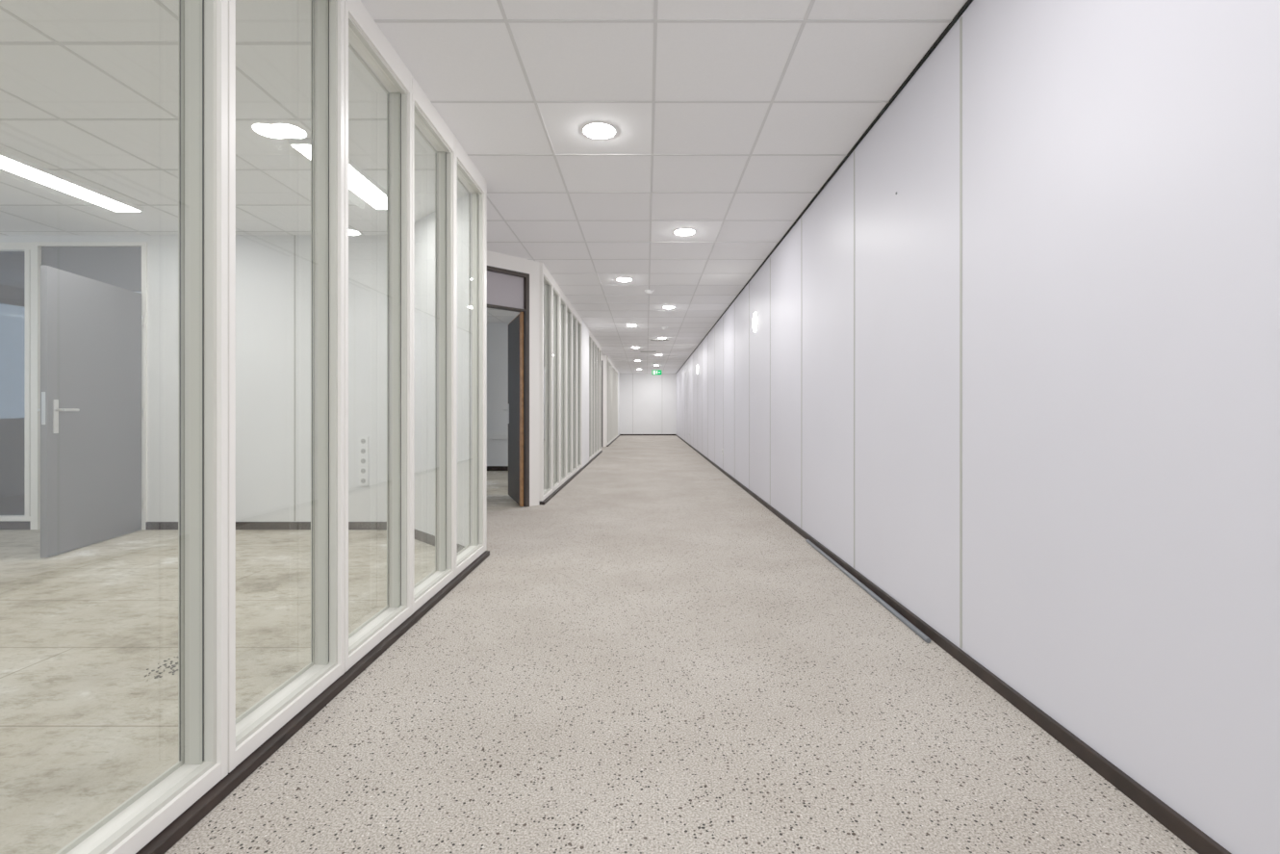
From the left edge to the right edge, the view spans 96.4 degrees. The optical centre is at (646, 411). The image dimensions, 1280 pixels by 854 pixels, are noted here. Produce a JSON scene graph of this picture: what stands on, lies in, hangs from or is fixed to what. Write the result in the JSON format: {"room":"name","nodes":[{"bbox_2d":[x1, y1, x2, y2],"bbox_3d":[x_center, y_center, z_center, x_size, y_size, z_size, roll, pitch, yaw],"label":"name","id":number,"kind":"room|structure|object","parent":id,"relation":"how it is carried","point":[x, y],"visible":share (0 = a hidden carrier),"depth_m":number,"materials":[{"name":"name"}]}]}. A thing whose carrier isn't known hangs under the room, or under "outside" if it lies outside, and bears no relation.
{"room":"office corridor","nodes":[
{"label":"office corridor","id":0,"kind":"room"},
{"bbox_2d":[0,234,386,521],"bbox_3d":[-4.775,-0.245,4.850,5.450,2.470,0.100,0,0,0],"label":"wall","id":1,"kind":"structure","parent":0,"point":[264,263],"depth_m":4.80,"materials":[{"name":"white paint"}]},
{"bbox_2d":[0,242,30,529],"bbox_3d":[-6.180,-0.215,4.850,2.040,2.410,0.120,0,0,0],"label":"glass partition","id":2,"kind":"object","parent":1,"relation":"attached to","point":[7,522],"visible":0.38,"depth_m":4.80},
{"bbox_2d":[0,251,25,514],"bbox_3d":[-6.175,-0.240,4.850,1.950,2.240,0.001,0,0,0],"label":"glass pane","id":3,"kind":"object","parent":2,"relation":"in","point":[12,263],"depth_m":4.85,"materials":[{"name":"clear glass"}]},
{"bbox_2d":[30,241,147,529],"bbox_3d":[-4.675,-0.215,4.850,0.970,2.410,0.120,0,0,0],"label":"door frame","id":4,"kind":"structure","parent":1,"relation":"attached to","point":[123,265],"depth_m":4.79,"materials":[{"name":"white metal"}]},
{"bbox_2d":[36,265,143,557],"bbox_3d":[-4.141,-0.001,4.311,0.160,1.962,0.958,0,0,-11],"label":"door","id":5,"kind":"structure","parent":1,"relation":"in","point":[91,411],"depth_m":4.21,"materials":[{"name":"grey laminate"}]},
{"bbox_2d":[145,521,386,529],"bbox_3d":[-3.120,0.958,4.793,2.140,0.065,0.015,0,0,0],"label":"baseboard","id":6,"kind":"structure","parent":1,"relation":"attached to","point":[148,524],"depth_m":4.79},
{"bbox_2d":[293,234,295,520],"bbox_3d":[-3.250,-0.280,4.798,0.612,2.400,0.003,0,0,0],"label":"panel seams","id":7,"kind":"object","parent":1,"relation":"attached to","point":[294,235],"visible":0.5,"depth_m":4.80,"materials":[{"name":"grey"}]},
{"bbox_2d":[358,435,368,485],"bbox_3d":[-2.370,0.414,4.793,0.080,0.412,0.014,0,0,0],"label":"wall socket","id":8,"kind":"object","parent":1,"relation":"attached to","point":[363,440],"depth_m":4.79,"materials":[{"name":"white plastic"}]},
{"bbox_2d":[0,0,519,323],"bbox_3d":[-4.350,-1.503,10.250,6.300,0.053,26.500,0,0,0],"label":"ceiling","id":9,"kind":"structure","parent":0,"point":[89,89],"depth_m":2.86,"materials":[{"name":"white tile"}]},
{"bbox_2d":[0,149,143,211],"bbox_3d":[-3.750,-1.463,3.525,0.200,0.034,1.250,0,0,0],"label":"recessed light","id":10,"kind":"object","parent":9,"relation":"in","point":[11,163],"visible":1,"depth_m":3.64,"materials":[{"name":"white plastic"}]},
{"bbox_2d":[288,138,310,160],"bbox_3d":[-1.858,-1.463,3.163,0.150,0.034,0.256,0,0,0],"label":"recessed light","id":11,"kind":"object","parent":9,"relation":"in","point":[302,145],"depth_m":3.11,"materials":[{"name":"white plastic"}]},
{"bbox_2d":[348,158,386,208],"bbox_3d":[-1.817,-1.463,3.675,0.234,0.034,0.792,0,0,0],"label":"recessed light","id":12,"kind":"object","parent":9,"relation":"in","point":[363,185],"depth_m":3.70,"materials":[{"name":"white plastic"}]},
{"bbox_2d":[581,121,616,139],"bbox_3d":[-0.263,-1.562,3.197,0.198,0.015,0.198,0,0,0],"label":"recessed light","id":13,"kind":"object","parent":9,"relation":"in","point":[594,131],"visible":1,"depth_m":3.18,"materials":[{"name":"white plastic"}]},
{"bbox_2d":[615,277,632,281],"bbox_3d":[-0.263,-1.562,6.797,0.198,0.015,0.198,0,0,0],"label":"recessed light","id":14,"kind":"object","parent":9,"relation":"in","point":[623,279],"visible":1,"depth_m":6.76,"materials":[{"name":"white plastic"}]},
{"bbox_2d":[644,289,653,294],"bbox_3d":[0.040,-1.545,7.400,0.110,0.050,0.110,0,0,0],"label":"smoke detector","id":15,"kind":"object","parent":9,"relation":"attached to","point":[649,292],"visible":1,"depth_m":7.37,"materials":[{"name":"white plastic"}]},
{"bbox_2d":[651,369,662,375],"bbox_3d":[0.350,-1.390,19.014,0.340,0.360,0.033,0,0,0],"label":"exit sign","id":16,"kind":"object","parent":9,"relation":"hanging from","point":[653,371],"visible":1,"depth_m":19.00,"materials":[{"name":"green plastic"}]},
{"bbox_2d":[662,306,674,308],"bbox_3d":[0.337,-1.562,8.597,0.198,0.015,0.198,0,0,0],"label":"recessed light","id":17,"kind":"object","parent":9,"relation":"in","point":[666,307],"visible":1,"depth_m":8.56,"materials":[{"name":"white plastic"}]},
{"bbox_2d":[673,228,695,235],"bbox_3d":[0.337,-1.562,4.997,0.198,0.015,0.198,0,0,0],"label":"recessed light","id":18,"kind":"object","parent":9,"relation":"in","point":[682,231],"visible":1,"depth_m":4.97,"materials":[{"name":"white plastic"}]},
{"bbox_2d":[414,192,471,546],"bbox_3d":[-1.574,-0.295,4.298,1.200,2.550,0.080,0,0,45],"label":"wall","id":19,"kind":"structure","parent":0,"point":[424,228],"depth_m":4.26,"materials":[{"name":"white paint"}]},
{"bbox_2d":[135,550,489,853],"bbox_3d":[-1.137,0.965,0.584,0.142,0.030,6.643,0,0,0],"label":"baseboard","id":20,"kind":"structure","parent":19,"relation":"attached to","point":[179,827],"depth_m":1.67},
{"bbox_2d":[54,0,486,853],"bbox_3d":[-1.143,-0.313,0.585,0.105,2.514,6.635,0,0,0],"label":"glass partition","id":21,"kind":"object","parent":20,"relation":"on","point":[212,741],"visible":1,"depth_m":2.03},
{"bbox_2d":[414,529,464,552],"bbox_3d":[-1.615,0.955,4.271,1.140,0.070,0.015,0,0,45],"label":"baseboard","id":22,"kind":"structure","parent":19,"relation":"attached to","point":[420,535],"depth_m":4.29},
{"bbox_2d":[486,322,509,465],"bbox_3d":[-4.370,-0.245,9.598,6.260,2.470,0.103,0,0,0],"label":"wall","id":23,"kind":"structure","parent":0,"point":[497,332],"depth_m":9.55,"materials":[{"name":"grey paint"}]},
{"bbox_2d":[486,430,508,438],"bbox_3d":[-4.375,0.390,9.522,6.230,0.140,0.054,0,0,0],"label":"trim","id":24,"kind":"structure","parent":23,"relation":"attached to","point":[491,434],"depth_m":9.50,"materials":[{"name":"white plastic"}]},
{"bbox_2d":[486,465,508,470],"bbox_3d":[-4.370,0.950,9.543,6.260,0.080,0.015,0,0,0],"label":"baseboard","id":25,"kind":"structure","parent":23,"relation":"attached to","point":[489,468],"depth_m":9.54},
{"bbox_2d":[486,250,538,506],"bbox_3d":[-1.578,-0.295,5.606,1.200,2.550,0.090,0,0,-45],"label":"wall","id":26,"kind":"structure","parent":0,"point":[494,259],"depth_m":5.94,"materials":[{"name":"white paint"}]},
{"bbox_2d":[486,265,529,507],"bbox_3d":[-1.580,-0.220,5.602,0.950,2.400,0.112,0,0,-45],"label":"door frame","id":27,"kind":"structure","parent":26,"relation":"attached to","point":[508,290],"depth_m":5.88,"materials":[{"name":"black metal"}]},
{"bbox_2d":[503,313,519,504],"bbox_3d":[-1.446,-0.024,6.318,0.160,1.992,0.858,0,0,-22],"label":"door","id":28,"kind":"structure","parent":26,"relation":"in","point":[513,409],"depth_m":6.26,"materials":[{"name":"grey laminate"}]},
{"bbox_2d":[538,467,583,504],"bbox_3d":[-1.137,0.965,7.840,0.142,0.030,3.680,0,0,0],"label":"baseboard","id":29,"kind":"structure","parent":26,"relation":"attached to","point":[567,481],"depth_m":7.05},
{"bbox_2d":[538,262,582,501],"bbox_3d":[-1.143,-0.313,7.850,0.105,2.514,3.650,0,0,0],"label":"glass partition","id":30,"kind":"object","parent":29,"relation":"on","point":[553,304],"visible":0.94,"depth_m":7.21,"materials":[{"name":"glass"}]},
{"bbox_2d":[566,308,579,473],"bbox_3d":[-1.157,-0.284,7.850,0.051,2.370,3.548,0,0,0],"label":"glass pane","id":31,"kind":"object","parent":30,"relation":"in","point":[568,313],"depth_m":8.84,"materials":[{"name":"clear glass"}]},
{"bbox_2d":[582,319,588,466],"bbox_3d":[-1.155,-0.295,10.275,0.130,2.550,1.180,0,0,0],"label":"wall","id":32,"kind":"structure","parent":0,"point":[585,330],"depth_m":10.28,"materials":[{"name":"white paint"}]},
{"bbox_2d":[589,450,602,462],"bbox_3d":[-1.137,0.965,12.400,0.142,0.030,3.060,0,0,0],"label":"baseboard","id":33,"kind":"structure","parent":32,"relation":"attached to","point":[601,451],"depth_m":12.18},
{"bbox_2d":[588,330,601,460],"bbox_3d":[-1.143,-0.313,12.400,0.105,2.514,3.050,0,0,0],"label":"glass partition","id":34,"kind":"object","parent":33,"relation":"on","point":[597,348],"visible":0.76,"depth_m":12.67,"materials":[{"name":"glass"}]},
{"bbox_2d":[588,337,592,456],"bbox_3d":[-1.157,-0.284,12.400,0.051,2.370,2.948,0,0,0],"label":"glass pane","id":35,"kind":"object","parent":34,"relation":"in","point":[589,338],"depth_m":11.39,"materials":[{"name":"clear glass"}]},
{"bbox_2d":[0,435,1198,853],"bbox_3d":[-3.130,1.060,10.250,8.940,0.160,26.700,0,0,0],"label":"floor","id":36,"kind":"structure","parent":0,"point":[645,656],"depth_m":1.91,"materials":[{"name":"stone"}]},
{"bbox_2d":[144,656,178,680],"bbox_3d":[-1.844,0.987,2.221,0.154,0.007,0.202,0,0,-37],"label":"rubble","id":37,"kind":"object","parent":36,"relation":"on","point":[173,665],"visible":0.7,"depth_m":2.19,"materials":[{"name":"grey stone"}]},
{"bbox_2d":[805,538,931,642],"bbox_3d":[1.202,0.969,3.360,0.022,0.022,1.880,0,0,0],"label":"conduit","id":38,"kind":"object","parent":36,"relation":"on","point":[898,615],"visible":1,"depth_m":2.96,"materials":[{"name":"grey plastic"}]},
{"bbox_3d":[-1.137,0.965,19.030,0.142,0.030,6.060,0,0,0],"label":"baseboard","id":39,"kind":"structure","parent":36,"relation":"on","visible":0},
{"bbox_2d":[606,355,617,445],"bbox_3d":[-1.143,-0.313,19.030,0.105,2.514,6.050,0,0,0],"label":"glass partition","id":40,"kind":"object","parent":39,"relation":"on","point":[611,371],"visible":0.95,"depth_m":18.39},
{"bbox_2d":[601,355,606,446],"bbox_3d":[-1.578,-0.295,15.606,1.200,2.550,0.090,0,0,-45],"label":"wall","id":41,"kind":"structure","parent":0,"point":[603,357],"depth_m":15.94,"materials":[{"name":"white paint"}]},
{"bbox_2d":[601,359,602,446],"bbox_3d":[-1.580,-0.220,15.602,0.950,2.400,0.112,0,0,-45],"label":"door frame","id":42,"kind":"structure","parent":41,"relation":"attached to","point":[601,360],"depth_m":15.87,"materials":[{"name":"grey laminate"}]},
{"bbox_2d":[617,371,619,435],"bbox_3d":[-1.155,-0.295,22.782,0.130,2.550,1.435,0,0,0],"label":"wall","id":43,"kind":"structure","parent":0,"point":[618,371],"depth_m":22.32,"materials":[{"name":"white paint"}]},
{"bbox_2d":[619,373,676,434],"bbox_3d":[0.030,-0.295,23.560,2.660,2.550,0.120,0,0,0],"label":"wall","id":44,"kind":"structure","parent":0,"point":[654,396],"depth_m":23.50,"materials":[{"name":"white paint"}]},
{"bbox_2d":[632,373,633,434],"bbox_3d":[0.050,-0.325,23.498,1.212,2.490,0.003,0,0,0],"label":"panel seams","id":45,"kind":"object","parent":44,"relation":"attached to","point":[632,373],"visible":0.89,"depth_m":23.50,"materials":[{"name":"grey"}]},
{"bbox_2d":[619,434,675,435],"bbox_3d":[0.051,0.950,23.491,2.342,0.060,0.018,0,0,0],"label":"baseboard","id":46,"kind":"structure","parent":44,"relation":"attached to","point":[620,434],"depth_m":23.48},
{"bbox_2d":[640,350,656,352],"bbox_3d":[0.050,-1.564,14.900,0.400,0.012,0.200,0,0,0],"label":"ceiling air vent","id":47,"kind":"object","parent":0,"point":[640,350],"depth_m":14.80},
{"bbox_2d":[650,338,668,340],"bbox_3d":[0.300,-1.564,12.500,0.400,0.012,0.200,0,0,0],"label":"ceiling air vent","id":48,"kind":"object","parent":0,"point":[651,339],"depth_m":12.45,"materials":[{"name":"white metal"}]},
{"bbox_2d":[360,0,967,371],"bbox_3d":[-0.380,-1.620,10.250,3.440,0.100,26.700,0,0,0],"label":"ceiling","id":49,"kind":"structure","parent":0,"point":[449,62],"depth_m":3.09,"materials":[{"name":"tile"}]},
{"bbox_2d":[373,0,952,373],"bbox_3d":[-0.380,-1.568,10.250,3.240,0.003,26.500,0,0,0],"label":"grid","id":50,"kind":"object","parent":49,"relation":"attached to","point":[655,3],"depth_m":2.99,"materials":[{"name":"white metal"}]},
{"bbox_2d":[676,0,1279,853],"bbox_3d":[1.300,-0.295,10.250,0.120,2.550,26.700,0,0,0],"label":"wall","id":51,"kind":"structure","parent":0,"point":[1121,158],"depth_m":1.71,"materials":[{"name":"white paint"}]},
{"bbox_2d":[752,310,758,332],"bbox_3d":[1.226,-1.010,6.460,0.028,0.240,0.240,0,0,0],"label":"round wall lamp","id":52,"kind":"object","parent":51,"relation":"attached to","point":[755,318],"visible":1,"depth_m":6.39,"materials":[{"name":"white plastic"}]},
{"bbox_2d":[684,16,962,648],"bbox_3d":[1.239,-0.310,10.335,0.002,2.480,25.424,0,0,0],"label":"panel seams","id":53,"kind":"object","parent":51,"relation":"attached to","point":[960,18],"visible":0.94,"depth_m":2.25,"materials":[{"name":"grey"}]},
{"bbox_2d":[677,0,973,371],"bbox_3d":[1.233,-1.563,10.250,0.014,0.013,26.500,0,0,0],"label":"trim","id":54,"kind":"structure","parent":51,"relation":"attached to","point":[966,5],"depth_m":3.05,"materials":[{"name":"black metal"}]},
{"bbox_2d":[675,434,1231,853],"bbox_3d":[1.231,0.957,10.250,0.018,0.046,26.500,0,0,0],"label":"baseboard","id":55,"kind":"structure","parent":51,"relation":"attached to","point":[1177,824],"depth_m":1.72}
]}

